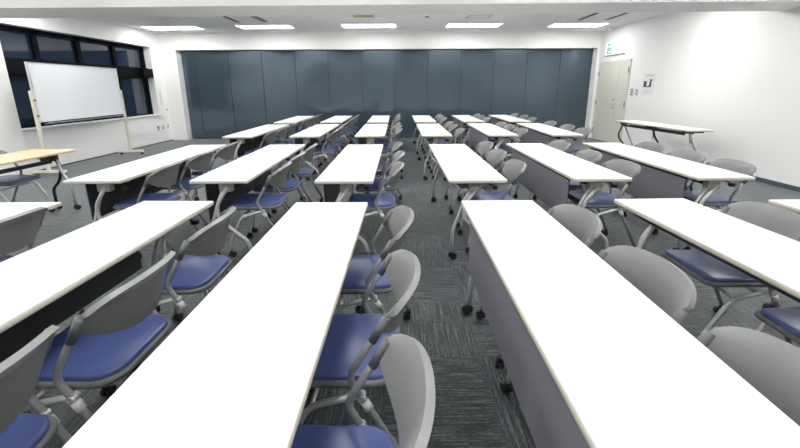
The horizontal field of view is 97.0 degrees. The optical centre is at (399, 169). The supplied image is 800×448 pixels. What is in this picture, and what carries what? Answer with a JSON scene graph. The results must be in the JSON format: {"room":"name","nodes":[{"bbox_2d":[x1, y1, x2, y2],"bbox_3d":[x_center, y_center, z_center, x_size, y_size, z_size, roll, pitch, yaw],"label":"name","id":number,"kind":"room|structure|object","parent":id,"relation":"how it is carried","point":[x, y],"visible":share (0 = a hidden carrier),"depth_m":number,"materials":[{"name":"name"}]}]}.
{"room":"classroom","nodes":[
{"label":"classroom","id":0,"kind":"room"},
{"bbox_2d":[0,18,172,175],"bbox_3d":[-6.478,-0.625,2.776,0.530,2.870,14.950,0,13,0],"label":"wall","id":1,"kind":"structure","parent":0,"point":[90,140],"depth_m":7.31,"materials":[{"name":"white paint"}]},
{"bbox_2d":[0,24,161,130],"bbox_3d":[-6.574,-1.881,7.479,0.285,1.745,3.880,0,13,0],"label":"window","id":2,"kind":"structure","parent":1,"relation":"in","point":[133,74],"depth_m":7.18,"materials":[{"name":"black glass"}]},
{"bbox_2d":[41,139,172,169],"bbox_3d":[-6.455,-0.371,8.036,0.008,0.020,4.190,0,13,0],"label":"baseboard","id":3,"kind":"structure","parent":1,"relation":"attached to","point":[172,139],"depth_m":7.58,"materials":[{"name":"grey"}]},
{"bbox_2d":[0,0,799,18],"bbox_3d":[-0.513,-2.391,4.835,11.910,0.415,0.680,0,13,1],"label":"ceiling","id":4,"kind":"structure","parent":1,"relation":"attached to","point":[8,8],"depth_m":4.68,"materials":[{"name":"white paint"}]},
{"bbox_2d":[157,31,601,139],"bbox_3d":[-0.529,-2.301,9.930,11.895,2.870,0.310,0,13,0],"label":"wall","id":5,"kind":"structure","parent":0,"point":[170,44],"depth_m":9.52,"materials":[{"name":"white paint"}]},
{"bbox_2d":[92,12,667,32],"bbox_3d":[-0.604,-2.108,2.412,12.295,0.120,15.050,0,13,0],"label":"ceiling","id":6,"kind":"structure","parent":0,"point":[525,21],"depth_m":8.06,"materials":[{"name":"grey paint"}]},
{"bbox_2d":[140,26,204,29],"bbox_3d":[-5.520,-3.449,8.622,1.300,0.032,0.490,0,13,0],"label":"recessed light","id":7,"kind":"object","parent":6,"relation":"in","point":[147,27],"visible":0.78,"depth_m":8.56,"materials":[{"name":"white plastic"}]},
{"bbox_2d":[144,27,200,29],"bbox_3d":[-5.520,-3.441,8.623,1.260,0.008,0.450,0,13,0],"label":"diffuser","id":8,"kind":"object","parent":7,"relation":"attached to","point":[152,28],"depth_m":8.68,"materials":[{"name":"white plastic"}]},
{"bbox_2d":[222,16,266,22],"bbox_3d":[-3.292,-3.200,7.540,0.695,0.018,0.760,0,13,0],"label":"ceiling vent","id":9,"kind":"object","parent":6,"relation":"in","point":[233,18],"visible":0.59,"depth_m":7.50,"materials":[{"name":"grey"}]},
{"bbox_2d":[234,25,294,28],"bbox_3d":[-3.240,-3.441,8.532,1.300,0.032,0.490,0,13,0],"label":"recessed light","id":10,"kind":"object","parent":6,"relation":"in","point":[239,26],"visible":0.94,"depth_m":8.49,"materials":[{"name":"white plastic"}]},
{"bbox_2d":[340,24,395,27],"bbox_3d":[-0.739,-3.441,8.472,1.300,0.032,0.490,0,13,0],"label":"recessed light","id":11,"kind":"object","parent":6,"relation":"in","point":[342,25],"visible":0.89,"depth_m":8.43,"materials":[{"name":"white plastic"}]},
{"bbox_2d":[445,23,503,26],"bbox_3d":[1.760,-3.457,8.480,1.300,0.032,0.490,0,13,0],"label":"recessed light","id":12,"kind":"object","parent":6,"relation":"in","point":[448,24],"visible":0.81,"depth_m":8.38,"materials":[{"name":"white plastic"}]},
{"bbox_2d":[447,24,500,26],"bbox_3d":[1.761,-3.449,8.482,1.260,0.008,0.450,0,13,0],"label":"diffuser","id":13,"kind":"object","parent":12,"relation":"attached to","point":[448,25],"depth_m":8.49,"materials":[{"name":"white plastic"}]},
{"bbox_2d":[465,15,492,18],"bbox_3d":[1.665,-3.217,7.478,0.500,0.010,0.400,0,13,0],"label":"access hatch","id":14,"kind":"object","parent":6,"relation":"attached to","point":[468,16],"visible":1,"depth_m":7.44,"materials":[{"name":"grey"}]},
{"bbox_2d":[547,23,609,26],"bbox_3d":[4.270,-3.479,8.517,1.300,0.032,0.490,0,13,0],"label":"recessed light","id":15,"kind":"object","parent":6,"relation":"in","point":[554,24],"visible":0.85,"depth_m":8.46,"materials":[{"name":"white plastic"}]},
{"bbox_2d":[549,24,604,26],"bbox_3d":[4.270,-3.472,8.519,1.260,0.008,0.450,0,13,0],"label":"diffuser","id":16,"kind":"object","parent":15,"relation":"attached to","point":[552,25],"depth_m":8.57,"materials":[{"name":"white plastic"}]},
{"bbox_2d":[579,13,626,19],"bbox_3d":[4.275,-3.236,7.501,0.670,0.012,0.750,0,13,0],"label":"ceiling vent","id":17,"kind":"object","parent":6,"relation":"in","point":[596,16],"visible":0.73,"depth_m":7.49,"materials":[{"name":"grey"}]},
{"bbox_2d":[180,49,592,138],"bbox_3d":[-0.341,-2.113,10.056,11.390,2.445,0.090,0,13,0],"label":"wall partition","id":18,"kind":"structure","parent":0,"point":[228,92],"depth_m":9.97,"materials":[{"name":"grey"}]},
{"bbox_2d":[0,137,799,447],"bbox_3d":[-0.588,0.806,3.081,12.295,0.120,15.050,0,13,0],"label":"floor","id":19,"kind":"structure","parent":0,"point":[472,410],"depth_m":2.57,"materials":[{"name":"carpet"}]},
{"bbox_2d":[0,150,55,211],"bbox_3d":[-4.362,0.169,3.933,0.528,0.780,0.482,-1,13,-2],"label":"chair","id":20,"kind":"object","parent":19,"relation":"on","point":[6,180],"visible":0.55,"depth_m":3.97,"materials":[{"name":"blue fabric"}]},
{"bbox_2d":[0,202,61,255],"bbox_3d":[-2.359,0.760,1.444,0.450,0.720,1.800,0,13,0],"label":"folding table","id":21,"kind":"object","parent":19,"relation":"on","point":[7,209],"visible":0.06,"depth_m":2.16,"materials":[{"name":"white laminate"}]},
{"bbox_2d":[0,325,71,447],"bbox_3d":[-1.188,0.844,0.917,0.528,0.780,0.482,0,13,1],"label":"chair","id":22,"kind":"object","parent":19,"relation":"on","point":[20,372],"visible":1,"depth_m":0.97,"materials":[{"name":"grey plastic"}]},
{"bbox_2d":[0,149,80,208],"bbox_3d":[-4.139,0.310,3.448,0.540,0.720,1.800,0,13,0],"label":"wooden table","id":23,"kind":"object","parent":19,"relation":"on","point":[46,156],"visible":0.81,"depth_m":4.01,"materials":[{"name":"brown wood"}]},
{"bbox_2d":[0,206,85,315],"bbox_3d":[-2.237,0.616,1.937,0.528,0.780,0.482,0,13,-1],"label":"chair","id":24,"kind":"object","parent":19,"relation":"on","point":[18,231],"visible":0.35,"depth_m":1.89,"materials":[{"name":"grey plastic"}]},
{"bbox_2d":[24,62,143,174],"bbox_3d":[-5.928,-1.006,6.708,0.521,1.846,2.070,-1,13,-3],"label":"whiteboard","id":25,"kind":"object","parent":19,"relation":"on","point":[58,92],"visible":0.94,"depth_m":6.35,"materials":[{"name":"white"}]},
{"bbox_2d":[45,115,124,123],"bbox_3d":[-5.885,-0.960,6.721,0.063,0.020,1.800,-1,13,-3],"label":"tray","id":26,"kind":"object","parent":25,"relation":"on","point":[98,116],"depth_m":6.45,"materials":[{"name":"silver metal"}]},
{"bbox_2d":[21,250,175,420],"bbox_3d":[-1.145,0.737,1.380,0.528,0.780,0.482,0,13,1],"label":"chair","id":27,"kind":"object","parent":19,"relation":"on","point":[103,344],"visible":0.76,"depth_m":1.25,"materials":[{"name":"grey plastic"}]},
{"bbox_2d":[0,201,213,362],"bbox_3d":[-1.422,0.753,1.453,0.450,0.720,1.800,0,13,1],"label":"folding table","id":28,"kind":"object","parent":19,"relation":"on","point":[43,286],"visible":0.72,"depth_m":1.59,"materials":[{"name":"white laminate"}]},
{"bbox_2d":[62,145,225,257],"bbox_3d":[-2.420,0.239,3.714,0.450,0.720,1.800,-1,13,-1],"label":"folding table","id":29,"kind":"object","parent":19,"relation":"on","point":[105,188],"visible":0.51,"depth_m":3.19,"materials":[{"name":"white laminate"}]},
{"bbox_2d":[113,161,198,255],"bbox_3d":[-2.217,0.331,3.177,0.528,0.780,0.482,-1,13,-2],"label":"chair","id":30,"kind":"object","parent":19,"relation":"on","point":[166,176],"visible":0.52,"depth_m":3.07,"materials":[{"name":"grey plastic"}]},
{"bbox_2d":[132,206,236,370],"bbox_3d":[-1.147,0.612,1.926,0.528,0.780,0.482,-1,13,-1],"label":"chair","id":31,"kind":"object","parent":19,"relation":"on","point":[195,272],"visible":0.6,"depth_m":1.81,"materials":[{"name":"blue fabric"}]},
{"bbox_2d":[159,150,227,226],"bbox_3d":[-2.227,0.196,3.765,0.528,0.780,0.482,0,13,1],"label":"chair","id":32,"kind":"object","parent":19,"relation":"on","point":[201,162],"visible":0.49,"depth_m":3.60,"materials":[{"name":"grey plastic"}]},
{"bbox_2d":[191,142,237,200],"bbox_3d":[-2.244,0.061,4.352,0.528,0.780,0.482,-1,13,-1],"label":"chair","id":33,"kind":"object","parent":19,"relation":"on","point":[227,152],"visible":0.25,"depth_m":4.18,"materials":[{"name":"grey plastic"}]},
{"bbox_2d":[62,202,367,447],"bbox_3d":[-0.436,0.758,1.409,0.450,0.720,1.800,0,13,1],"label":"folding table","id":34,"kind":"object","parent":19,"relation":"on","point":[238,371],"visible":0.95,"depth_m":0.94,"materials":[{"name":"white laminate"}]},
{"bbox_2d":[189,144,305,254],"bbox_3d":[-1.416,0.238,3.695,0.450,0.720,1.800,0,13,-1],"label":"folding table","id":35,"kind":"object","parent":19,"relation":"on","point":[224,185],"visible":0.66,"depth_m":3.15,"materials":[{"name":"white laminate"}]},
{"bbox_2d":[222,124,289,160],"bbox_3d":[-2.414,-0.333,6.207,0.450,0.720,1.800,0,13,0],"label":"folding table","id":36,"kind":"object","parent":19,"relation":"on","point":[249,139],"visible":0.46,"depth_m":5.87,"materials":[{"name":"white laminate"}]},
{"bbox_2d":[229,161,291,256],"bbox_3d":[-1.211,0.331,3.153,0.528,0.780,0.482,-1,13,-2],"label":"chair","id":37,"kind":"object","parent":19,"relation":"on","point":[261,201],"visible":0.84,"depth_m":3.01,"materials":[{"name":"grey plastic"}]},
{"bbox_2d":[244,129,277,172],"bbox_3d":[-2.195,-0.241,5.670,0.528,0.780,0.482,0,13,0],"label":"chair","id":38,"kind":"object","parent":19,"relation":"on","point":[270,137],"visible":0.33,"depth_m":5.50,"materials":[{"name":"grey plastic"}]},
{"bbox_2d":[258,126,290,164],"bbox_3d":[-2.184,-0.359,6.181,0.528,0.780,0.482,-1,13,-1],"label":"chair","id":39,"kind":"object","parent":19,"relation":"on","point":[282,132],"visible":0.38,"depth_m":6.06,"materials":[{"name":"grey plastic"}]},
{"bbox_2d":[251,151,305,232],"bbox_3d":[-1.227,0.214,3.660,0.528,0.780,0.482,0,13,1],"label":"chair","id":40,"kind":"object","parent":19,"relation":"on","point":[291,184],"visible":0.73,"depth_m":3.52,"materials":[{"name":"grey plastic"}]},
{"bbox_2d":[274,123,296,157],"bbox_3d":[-2.198,-0.483,6.723,0.528,0.780,0.482,0,13,0],"label":"chair","id":41,"kind":"object","parent":19,"relation":"on","point":[291,129],"visible":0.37,"depth_m":6.57,"materials":[{"name":"grey plastic"}]},
{"bbox_2d":[273,116,313,154],"bbox_3d":[-2.434,-0.828,8.366,0.450,0.720,1.800,0,13,-1],"label":"folding table","id":42,"kind":"object","parent":19,"relation":"on","point":[296,119],"visible":0.35,"depth_m":7.93,"materials":[{"name":"white laminate"}]},
{"bbox_2d":[271,143,323,212],"bbox_3d":[-1.228,0.088,4.210,0.528,0.780,0.482,0,13,-1],"label":"chair","id":43,"kind":"object","parent":19,"relation":"on","point":[304,172],"visible":0.53,"depth_m":4.07,"materials":[{"name":"grey plastic"}]},
{"bbox_2d":[287,118,310,144],"bbox_3d":[-2.215,-0.737,7.829,0.528,0.780,0.482,0,13,0],"label":"chair","id":44,"kind":"object","parent":19,"relation":"on","point":[305,123],"visible":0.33,"depth_m":7.65,"materials":[{"name":"grey plastic"}]},
{"bbox_2d":[295,116,316,131],"bbox_3d":[-2.208,-0.858,8.355,0.528,0.780,0.482,0,13,0],"label":"chair","id":45,"kind":"object","parent":19,"relation":"on","point":[312,120],"visible":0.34,"depth_m":8.21,"materials":[{"name":"grey plastic"}]},
{"bbox_2d":[289,124,339,179],"bbox_3d":[-1.418,-0.340,6.216,0.450,0.720,1.800,0,13,0],"label":"folding table","id":46,"kind":"object","parent":19,"relation":"on","point":[309,136],"visible":0.68,"depth_m":5.71,"materials":[{"name":"white laminate"}]},
{"bbox_2d":[306,129,338,179],"bbox_3d":[-1.225,-0.249,5.678,0.528,0.780,0.482,0,13,-1],"label":"chair","id":47,"kind":"object","parent":19,"relation":"on","point":[332,137],"visible":0.7,"depth_m":5.51,"materials":[{"name":"grey plastic"}]},
{"bbox_2d":[314,126,343,172],"bbox_3d":[-1.229,-0.360,6.165,0.528,0.780,0.482,-1,13,-1],"label":"chair","id":48,"kind":"object","parent":19,"relation":"on","point":[319,145],"visible":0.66,"depth_m":6.03,"materials":[{"name":"grey plastic"}]},
{"bbox_2d":[320,123,347,165],"bbox_3d":[-1.241,-0.490,6.731,0.528,0.780,0.482,0,13,0],"label":"chair","id":49,"kind":"object","parent":19,"relation":"on","point":[338,140],"visible":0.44,"depth_m":6.60,"materials":[{"name":"grey plastic"}]},
{"bbox_2d":[320,116,351,154],"bbox_3d":[-1.450,-0.834,8.367,0.450,0.720,1.800,0,13,0],"label":"folding table","id":50,"kind":"object","parent":19,"relation":"on","point":[335,119],"visible":0.52,"depth_m":7.97,"materials":[{"name":"white laminate"}]},
{"bbox_2d":[331,118,354,154],"bbox_3d":[-1.253,-0.743,7.831,0.528,0.780,0.482,0,13,1],"label":"chair","id":51,"kind":"object","parent":19,"relation":"on","point":[350,122],"visible":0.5,"depth_m":7.66,"materials":[{"name":"grey plastic"}]},
{"bbox_2d":[335,116,357,149],"bbox_3d":[-1.247,-0.864,8.358,0.528,0.780,0.482,0,13,1],"label":"chair","id":52,"kind":"object","parent":19,"relation":"on","point":[354,120],"visible":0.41,"depth_m":8.22,"materials":[{"name":"grey plastic"}]},
{"bbox_2d":[314,144,383,253],"bbox_3d":[-0.430,0.239,3.667,0.450,0.720,1.800,0,13,0],"label":"folding table","id":53,"kind":"object","parent":19,"relation":"on","point":[357,164],"visible":0.71,"depth_m":3.13,"materials":[{"name":"white laminate"}]},
{"bbox_2d":[299,249,420,432],"bbox_3d":[-0.185,0.733,1.378,0.528,0.780,0.482,0,13,1],"label":"chair","id":54,"kind":"object","parent":19,"relation":"on","point":[351,341],"visible":0.69,"depth_m":1.27,"materials":[{"name":"blue fabric"}]},
{"bbox_2d":[291,333,434,447],"bbox_3d":[-0.183,0.849,0.872,0.528,0.780,0.482,0,13,1],"label":"chair","id":55,"kind":"object","parent":19,"relation":"on","point":[406,366],"visible":0.85,"depth_m":0.95,"materials":[{"name":"grey plastic"}]},
{"bbox_2d":[355,124,387,178],"bbox_3d":[-0.455,-0.348,6.225,0.450,0.720,1.800,0,13,0],"label":"folding table","id":56,"kind":"object","parent":19,"relation":"on","point":[367,133],"visible":0.67,"depth_m":5.78,"materials":[{"name":"white laminate"}]},
{"bbox_2d":[334,205,413,320],"bbox_3d":[-0.187,0.607,1.925,0.528,0.780,0.482,-1,13,-1],"label":"chair","id":57,"kind":"object","parent":19,"relation":"on","point":[362,269],"visible":0.55,"depth_m":1.80,"materials":[{"name":"grey plastic"}]},
{"bbox_2d":[348,161,403,248],"bbox_3d":[-0.223,0.331,3.130,0.528,0.780,0.482,0,13,0],"label":"chair","id":58,"kind":"object","parent":19,"relation":"on","point":[380,201],"visible":0.59,"depth_m":3.02,"materials":[{"name":"grey plastic"}]},
{"bbox_2d":[367,115,389,153],"bbox_3d":[-0.475,-0.842,8.377,0.450,0.720,1.800,0,13,0],"label":"folding table","id":59,"kind":"object","parent":19,"relation":"on","point":[375,119],"visible":0.38,"depth_m":7.99,"materials":[{"name":"white laminate"}]},
{"bbox_2d":[355,151,404,205],"bbox_3d":[-0.209,0.208,3.664,0.528,0.780,0.482,0,13,1],"label":"chair","id":60,"kind":"object","parent":19,"relation":"on","point":[397,156],"visible":0.32,"depth_m":3.54,"materials":[{"name":"grey plastic"}]},
{"bbox_2d":[363,141,402,204],"bbox_3d":[-0.229,0.061,4.304,0.528,0.780,0.482,0,13,-1],"label":"chair","id":61,"kind":"object","parent":19,"relation":"on","point":[395,147],"visible":0.3,"depth_m":4.15,"materials":[{"name":"grey plastic"}]},
{"bbox_2d":[374,122,400,141],"bbox_3d":[-0.242,-0.498,6.740,0.528,0.780,0.482,0,13,1],"label":"chair","id":62,"kind":"object","parent":19,"relation":"on","point":[398,123],"visible":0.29,"depth_m":6.58,"materials":[{"name":"grey plastic"}]},
{"bbox_2d":[375,125,402,169],"bbox_3d":[-0.218,-0.389,6.266,0.528,0.780,0.482,0,13,0],"label":"chair","id":63,"kind":"object","parent":19,"relation":"on","point":[385,144],"visible":0.23,"depth_m":6.21,"materials":[{"name":"grey plastic"}]},
{"bbox_2d":[381,128,402,178],"bbox_3d":[-0.214,-0.269,5.740,0.528,0.780,0.482,0,13,0],"label":"chair","id":64,"kind":"object","parent":19,"relation":"on","point":[396,135],"visible":0.37,"depth_m":5.56,"materials":[{"name":"grey plastic"}]},
{"bbox_2d":[383,117,400,150],"bbox_3d":[-0.234,-0.750,7.840,0.528,0.780,0.482,-1,13,-1],"label":"chair","id":65,"kind":"object","parent":19,"relation":"on","point":[397,120],"visible":0.3,"depth_m":7.68,"materials":[{"name":"grey plastic"}]},
{"bbox_2d":[412,115,435,153],"bbox_3d":[0.539,-0.847,8.377,0.450,0.720,1.800,0,13,0],"label":"folding table","id":66,"kind":"object","parent":19,"relation":"on","point":[423,119],"visible":0.69,"depth_m":7.93,"materials":[{"name":"white laminate"}]},
{"bbox_2d":[416,124,451,180],"bbox_3d":[0.553,-0.354,6.226,0.450,0.720,1.800,0,13,0],"label":"folding table","id":67,"kind":"object","parent":19,"relation":"on","point":[434,131],"visible":0.8,"depth_m":5.61,"materials":[{"name":"white laminate"}]},
{"bbox_2d":[422,117,446,153],"bbox_3d":[0.767,-0.756,7.840,0.528,0.780,0.482,-1,13,-1],"label":"chair","id":68,"kind":"object","parent":19,"relation":"on","point":[441,121],"visible":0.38,"depth_m":7.79,"materials":[{"name":"grey plastic"}]},
{"bbox_2d":[424,121,452,161],"bbox_3d":[0.760,-0.541,6.903,0.528,0.780,0.482,0,13,-1],"label":"chair","id":69,"kind":"object","parent":19,"relation":"on","point":[448,123],"visible":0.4,"depth_m":6.92,"materials":[{"name":"grey plastic"}]},
{"bbox_2d":[426,124,456,168],"bbox_3d":[0.762,-0.422,6.386,0.528,0.780,0.482,0,13,0],"label":"chair","id":70,"kind":"object","parent":19,"relation":"on","point":[451,128],"visible":0.47,"depth_m":6.29,"materials":[{"name":"grey plastic"}]},
{"bbox_2d":[430,128,464,178],"bbox_3d":[0.768,-0.266,5.704,0.528,0.780,0.482,0,13,1],"label":"chair","id":71,"kind":"object","parent":19,"relation":"on","point":[457,133],"visible":0.41,"depth_m":5.71,"materials":[{"name":"grey plastic"}]},
{"bbox_2d":[429,144,506,259],"bbox_3d":[0.596,0.234,3.666,0.450,0.720,1.800,0,13,0],"label":"folding table","id":72,"kind":"object","parent":19,"relation":"on","point":[459,164],"visible":0.89,"depth_m":3.07,"materials":[{"name":"white laminate"}]},
{"bbox_2d":[451,115,484,153],"bbox_3d":[1.553,-0.852,8.371,0.450,0.720,1.800,0,13,0],"label":"folding table","id":73,"kind":"object","parent":19,"relation":"on","point":[459,120],"visible":0.56,"depth_m":8.04,"materials":[{"name":"white laminate"}]},
{"bbox_2d":[444,141,493,209],"bbox_3d":[0.843,0.055,4.304,0.528,0.780,0.482,-1,13,-1],"label":"chair","id":74,"kind":"object","parent":19,"relation":"on","point":[483,147],"visible":0.36,"depth_m":4.34,"materials":[{"name":"grey plastic"}]},
{"bbox_2d":[460,115,484,143],"bbox_3d":[1.717,-0.882,8.368,0.528,0.780,0.482,0,13,1],"label":"chair","id":75,"kind":"object","parent":19,"relation":"on","point":[480,117],"visible":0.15,"depth_m":8.42,"materials":[{"name":"grey plastic"}]},
{"bbox_2d":[465,117,489,146],"bbox_3d":[1.715,-0.760,7.834,0.528,0.780,0.482,0,13,0],"label":"chair","id":76,"kind":"object","parent":19,"relation":"on","point":[486,119],"visible":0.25,"depth_m":7.87,"materials":[{"name":"grey plastic"}]},
{"bbox_2d":[449,148,506,227],"bbox_3d":[0.829,0.181,3.755,0.528,0.780,0.482,-1,13,-1],"label":"chair","id":77,"kind":"object","parent":19,"relation":"on","point":[494,157],"visible":0.47,"depth_m":3.73,"materials":[{"name":"grey plastic"}]},
{"bbox_2d":[475,122,505,161],"bbox_3d":[1.724,-0.508,6.736,0.528,0.780,0.482,0,13,-1],"label":"chair","id":78,"kind":"object","parent":19,"relation":"on","point":[499,124],"visible":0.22,"depth_m":6.73,"materials":[{"name":"grey plastic"}]},
{"bbox_2d":[457,159,526,252],"bbox_3d":[0.830,0.311,3.190,0.528,0.780,0.482,0,13,0],"label":"chair","id":79,"kind":"object","parent":19,"relation":"on","point":[512,169],"visible":0.53,"depth_m":3.19,"materials":[{"name":"grey plastic"}]},
{"bbox_2d":[467,123,518,179],"bbox_3d":[1.550,-0.358,6.221,0.450,0.720,1.800,0,13,0],"label":"folding table","id":80,"kind":"object","parent":19,"relation":"on","point":[479,132],"visible":0.58,"depth_m":5.95,"materials":[{"name":"white laminate"}]},
{"bbox_2d":[481,124,514,161],"bbox_3d":[1.729,-0.402,6.272,0.528,0.780,0.482,0,13,0],"label":"chair","id":81,"kind":"object","parent":19,"relation":"on","point":[509,127],"visible":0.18,"depth_m":6.23,"materials":[{"name":"grey plastic"}]},
{"bbox_2d":[490,128,527,170],"bbox_3d":[1.746,-0.267,5.688,0.528,0.780,0.482,0,13,0],"label":"chair","id":82,"kind":"object","parent":19,"relation":"on","point":[521,132],"visible":0.31,"depth_m":5.64,"materials":[{"name":"grey plastic"}]},
{"bbox_2d":[488,115,530,153],"bbox_3d":[2.519,-0.857,8.371,0.450,0.720,1.800,0,13,0],"label":"folding table","id":83,"kind":"object","parent":19,"relation":"on","point":[495,119],"visible":0.54,"depth_m":8.05,"materials":[{"name":"white laminate"}]},
{"bbox_2d":[476,204,601,367],"bbox_3d":[0.748,0.600,1.932,0.528,0.780,0.482,0,13,-1],"label":"chair","id":84,"kind":"object","parent":19,"relation":"on","point":[586,226],"visible":0.22,"depth_m":1.89,"materials":[{"name":"grey plastic"}]},
{"bbox_2d":[513,140,569,203],"bbox_3d":[1.753,0.041,4.342,0.528,0.780,0.482,-1,13,-1],"label":"chair","id":85,"kind":"object","parent":19,"relation":"on","point":[561,145],"visible":0.23,"depth_m":4.35,"materials":[{"name":"grey plastic"}]},
{"bbox_2d":[516,123,582,144],"bbox_3d":[2.517,-0.362,6.213,0.450,0.720,1.800,0,13,1],"label":"folding table","id":86,"kind":"object","parent":19,"relation":"on","point":[537,132],"visible":0.51,"depth_m":5.92,"materials":[{"name":"white laminate"}]},
{"bbox_2d":[543,121,556,139],"bbox_3d":[2.718,-0.546,6.880,0.528,0.780,0.482,-1,13,-2],"label":"chair","id":87,"kind":"object","parent":19,"relation":"on","point":[549,123],"visible":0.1,"depth_m":6.87,"materials":[{"name":"grey plastic"}]},
{"bbox_2d":[551,124,574,141],"bbox_3d":[2.726,-0.390,6.198,0.528,0.780,0.482,-1,13,-1],"label":"chair","id":88,"kind":"object","parent":19,"relation":"on","point":[569,127],"visible":0.09,"depth_m":6.20,"materials":[{"name":"grey plastic"}]},
{"bbox_2d":[506,143,631,248],"bbox_3d":[1.573,0.222,3.694,0.450,0.720,1.800,0,13,0],"label":"folding table","id":89,"kind":"object","parent":19,"relation":"on","point":[548,173],"visible":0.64,"depth_m":3.28,"materials":[{"name":"white laminate"}]},
{"bbox_2d":[536,149,601,213],"bbox_3d":[1.747,0.193,3.680,0.528,0.780,0.482,0,13,1],"label":"chair","id":90,"kind":"object","parent":19,"relation":"on","point":[592,156],"visible":0.2,"depth_m":3.60,"materials":[{"name":"grey plastic"}]},
{"bbox_2d":[565,127,591,154],"bbox_3d":[2.729,-0.270,5.676,0.528,0.780,0.482,-1,13,-1],"label":"chair","id":91,"kind":"object","parent":19,"relation":"on","point":[585,132],"visible":0.32,"depth_m":5.60,"materials":[{"name":"grey plastic"}]},
{"bbox_2d":[500,245,696,392],"bbox_3d":[0.750,0.723,1.396,0.528,0.780,0.482,-1,13,-2],"label":"chair","id":92,"kind":"object","parent":19,"relation":"on","point":[662,282],"visible":0.25,"depth_m":1.34,"materials":[{"name":"grey plastic"}]},
{"bbox_2d":[568,159,640,246],"bbox_3d":[1.767,0.314,3.156,0.528,0.780,0.482,-1,13,-1],"label":"chair","id":93,"kind":"object","parent":19,"relation":"on","point":[599,199],"visible":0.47,"depth_m":3.07,"materials":[{"name":"grey plastic"}]},
{"bbox_2d":[461,200,799,447],"bbox_3d":[0.611,0.747,1.429,0.450,0.720,1.800,0,13,0],"label":"folding table","id":94,"kind":"object","parent":19,"relation":"on","point":[590,360],"visible":1,"depth_m":0.99,"materials":[{"name":"white laminate"}]},
{"bbox_2d":[599,141,664,211],"bbox_3d":[2.739,0.071,4.190,0.528,0.780,0.482,0,13,1],"label":"chair","id":95,"kind":"object","parent":19,"relation":"on","point":[652,146],"visible":0.16,"depth_m":4.16,"materials":[{"name":"grey plastic"}]},
{"bbox_2d":[615,120,714,150],"bbox_3d":[4.740,-0.464,6.584,0.472,0.730,1.800,-1,13,-3],"label":"folding table","id":96,"kind":"object","parent":19,"relation":"on","point":[682,130],"visible":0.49,"depth_m":6.34,"materials":[{"name":"white laminate"}]},
{"bbox_2d":[623,149,706,228],"bbox_3d":[2.732,0.196,3.644,0.528,0.780,0.482,-1,13,-1],"label":"chair","id":97,"kind":"object","parent":19,"relation":"on","point":[691,155],"visible":0.17,"depth_m":3.60,"materials":[{"name":"grey plastic"}]},
{"bbox_2d":[583,143,755,249],"bbox_3d":[2.548,0.213,3.708,0.450,0.720,1.800,0,13,0],"label":"folding table","id":98,"kind":"object","parent":19,"relation":"on","point":[660,176],"visible":0.58,"depth_m":3.24,"materials":[{"name":"white laminate"}]},
{"bbox_2d":[652,158,756,249],"bbox_3d":[2.731,0.305,3.171,0.528,0.780,0.482,0,13,1],"label":"chair","id":99,"kind":"object","parent":19,"relation":"on","point":[715,199],"visible":0.38,"depth_m":3.08,"materials":[{"name":"grey plastic"}]},
{"bbox_2d":[614,198,799,302],"bbox_3d":[1.599,0.738,1.447,0.450,0.720,1.800,-1,13,-1],"label":"folding table","id":100,"kind":"object","parent":19,"relation":"on","point":[772,259],"visible":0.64,"depth_m":1.66,"materials":[{"name":"white laminate"}]},
{"bbox_2d":[661,201,799,344],"bbox_3d":[1.792,0.587,1.963,0.528,0.780,0.482,0,13,1],"label":"chair","id":101,"kind":"object","parent":19,"relation":"on","point":[706,269],"visible":0.52,"depth_m":1.88,"materials":[{"name":"grey plastic"}]},
{"bbox_2d":[697,326,799,425],"bbox_3d":[0.752,0.839,0.892,0.528,0.780,0.482,0,13,1],"label":"chair","id":102,"kind":"object","parent":19,"relation":"on","point":[770,364],"visible":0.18,"depth_m":0.92,"materials":[{"name":"grey plastic"}]},
{"bbox_2d":[755,307,799,344],"bbox_3d":[1.795,0.715,1.409,0.528,0.780,0.482,-1,13,-2],"label":"chair","id":103,"kind":"object","parent":19,"relation":"on","point":[785,320],"visible":0.52,"depth_m":1.49,"materials":[{"name":"grey plastic"}]},
{"bbox_2d":[762,199,799,308],"bbox_3d":[2.530,0.740,1.416,0.450,0.720,1.800,0,13,0],"label":"folding table","id":104,"kind":"object","parent":19,"relation":"on","point":[793,205],"visible":0.21,"depth_m":2.16,"materials":[{"name":"white laminate"}]},
{"bbox_2d":[590,7,799,186],"bbox_3d":[5.502,-0.690,2.766,0.100,2.870,14.850,0,13,0],"label":"wall","id":105,"kind":"structure","parent":0,"point":[735,75],"depth_m":5.97,"materials":[{"name":"white paint"}]},
{"bbox_2d":[591,59,631,142],"bbox_3d":[5.390,-1.729,9.129,0.069,2.050,1.320,0,13,0],"label":"door","id":106,"kind":"structure","parent":105,"relation":"in","point":[614,77],"depth_m":9.06,"materials":[{"name":"white paint"}]},
{"bbox_2d":[605,39,626,55],"bbox_3d":[5.396,-3.034,8.881,0.039,0.325,0.820,0,13,0],"label":"exit sign","id":107,"kind":"object","parent":105,"relation":"attached to","point":[617,47],"visible":1,"depth_m":8.84,"materials":[{"name":"white plastic"}]},
{"bbox_2d":[641,73,655,94],"bbox_3d":[5.426,-1.856,7.736,0.004,0.470,0.380,0,13,0],"label":"notice","id":108,"kind":"object","parent":105,"relation":"attached to","point":[649,78],"visible":1,"depth_m":7.73,"materials":[{"name":"white paper"}]},
{"bbox_2d":[626,144,799,191],"bbox_3d":[5.457,0.864,2.266,0.012,0.065,13.180,0,13,0],"label":"baseboard","id":109,"kind":"structure","parent":105,"relation":"attached to","point":[767,181],"depth_m":5.10,"materials":[{"name":"grey"}]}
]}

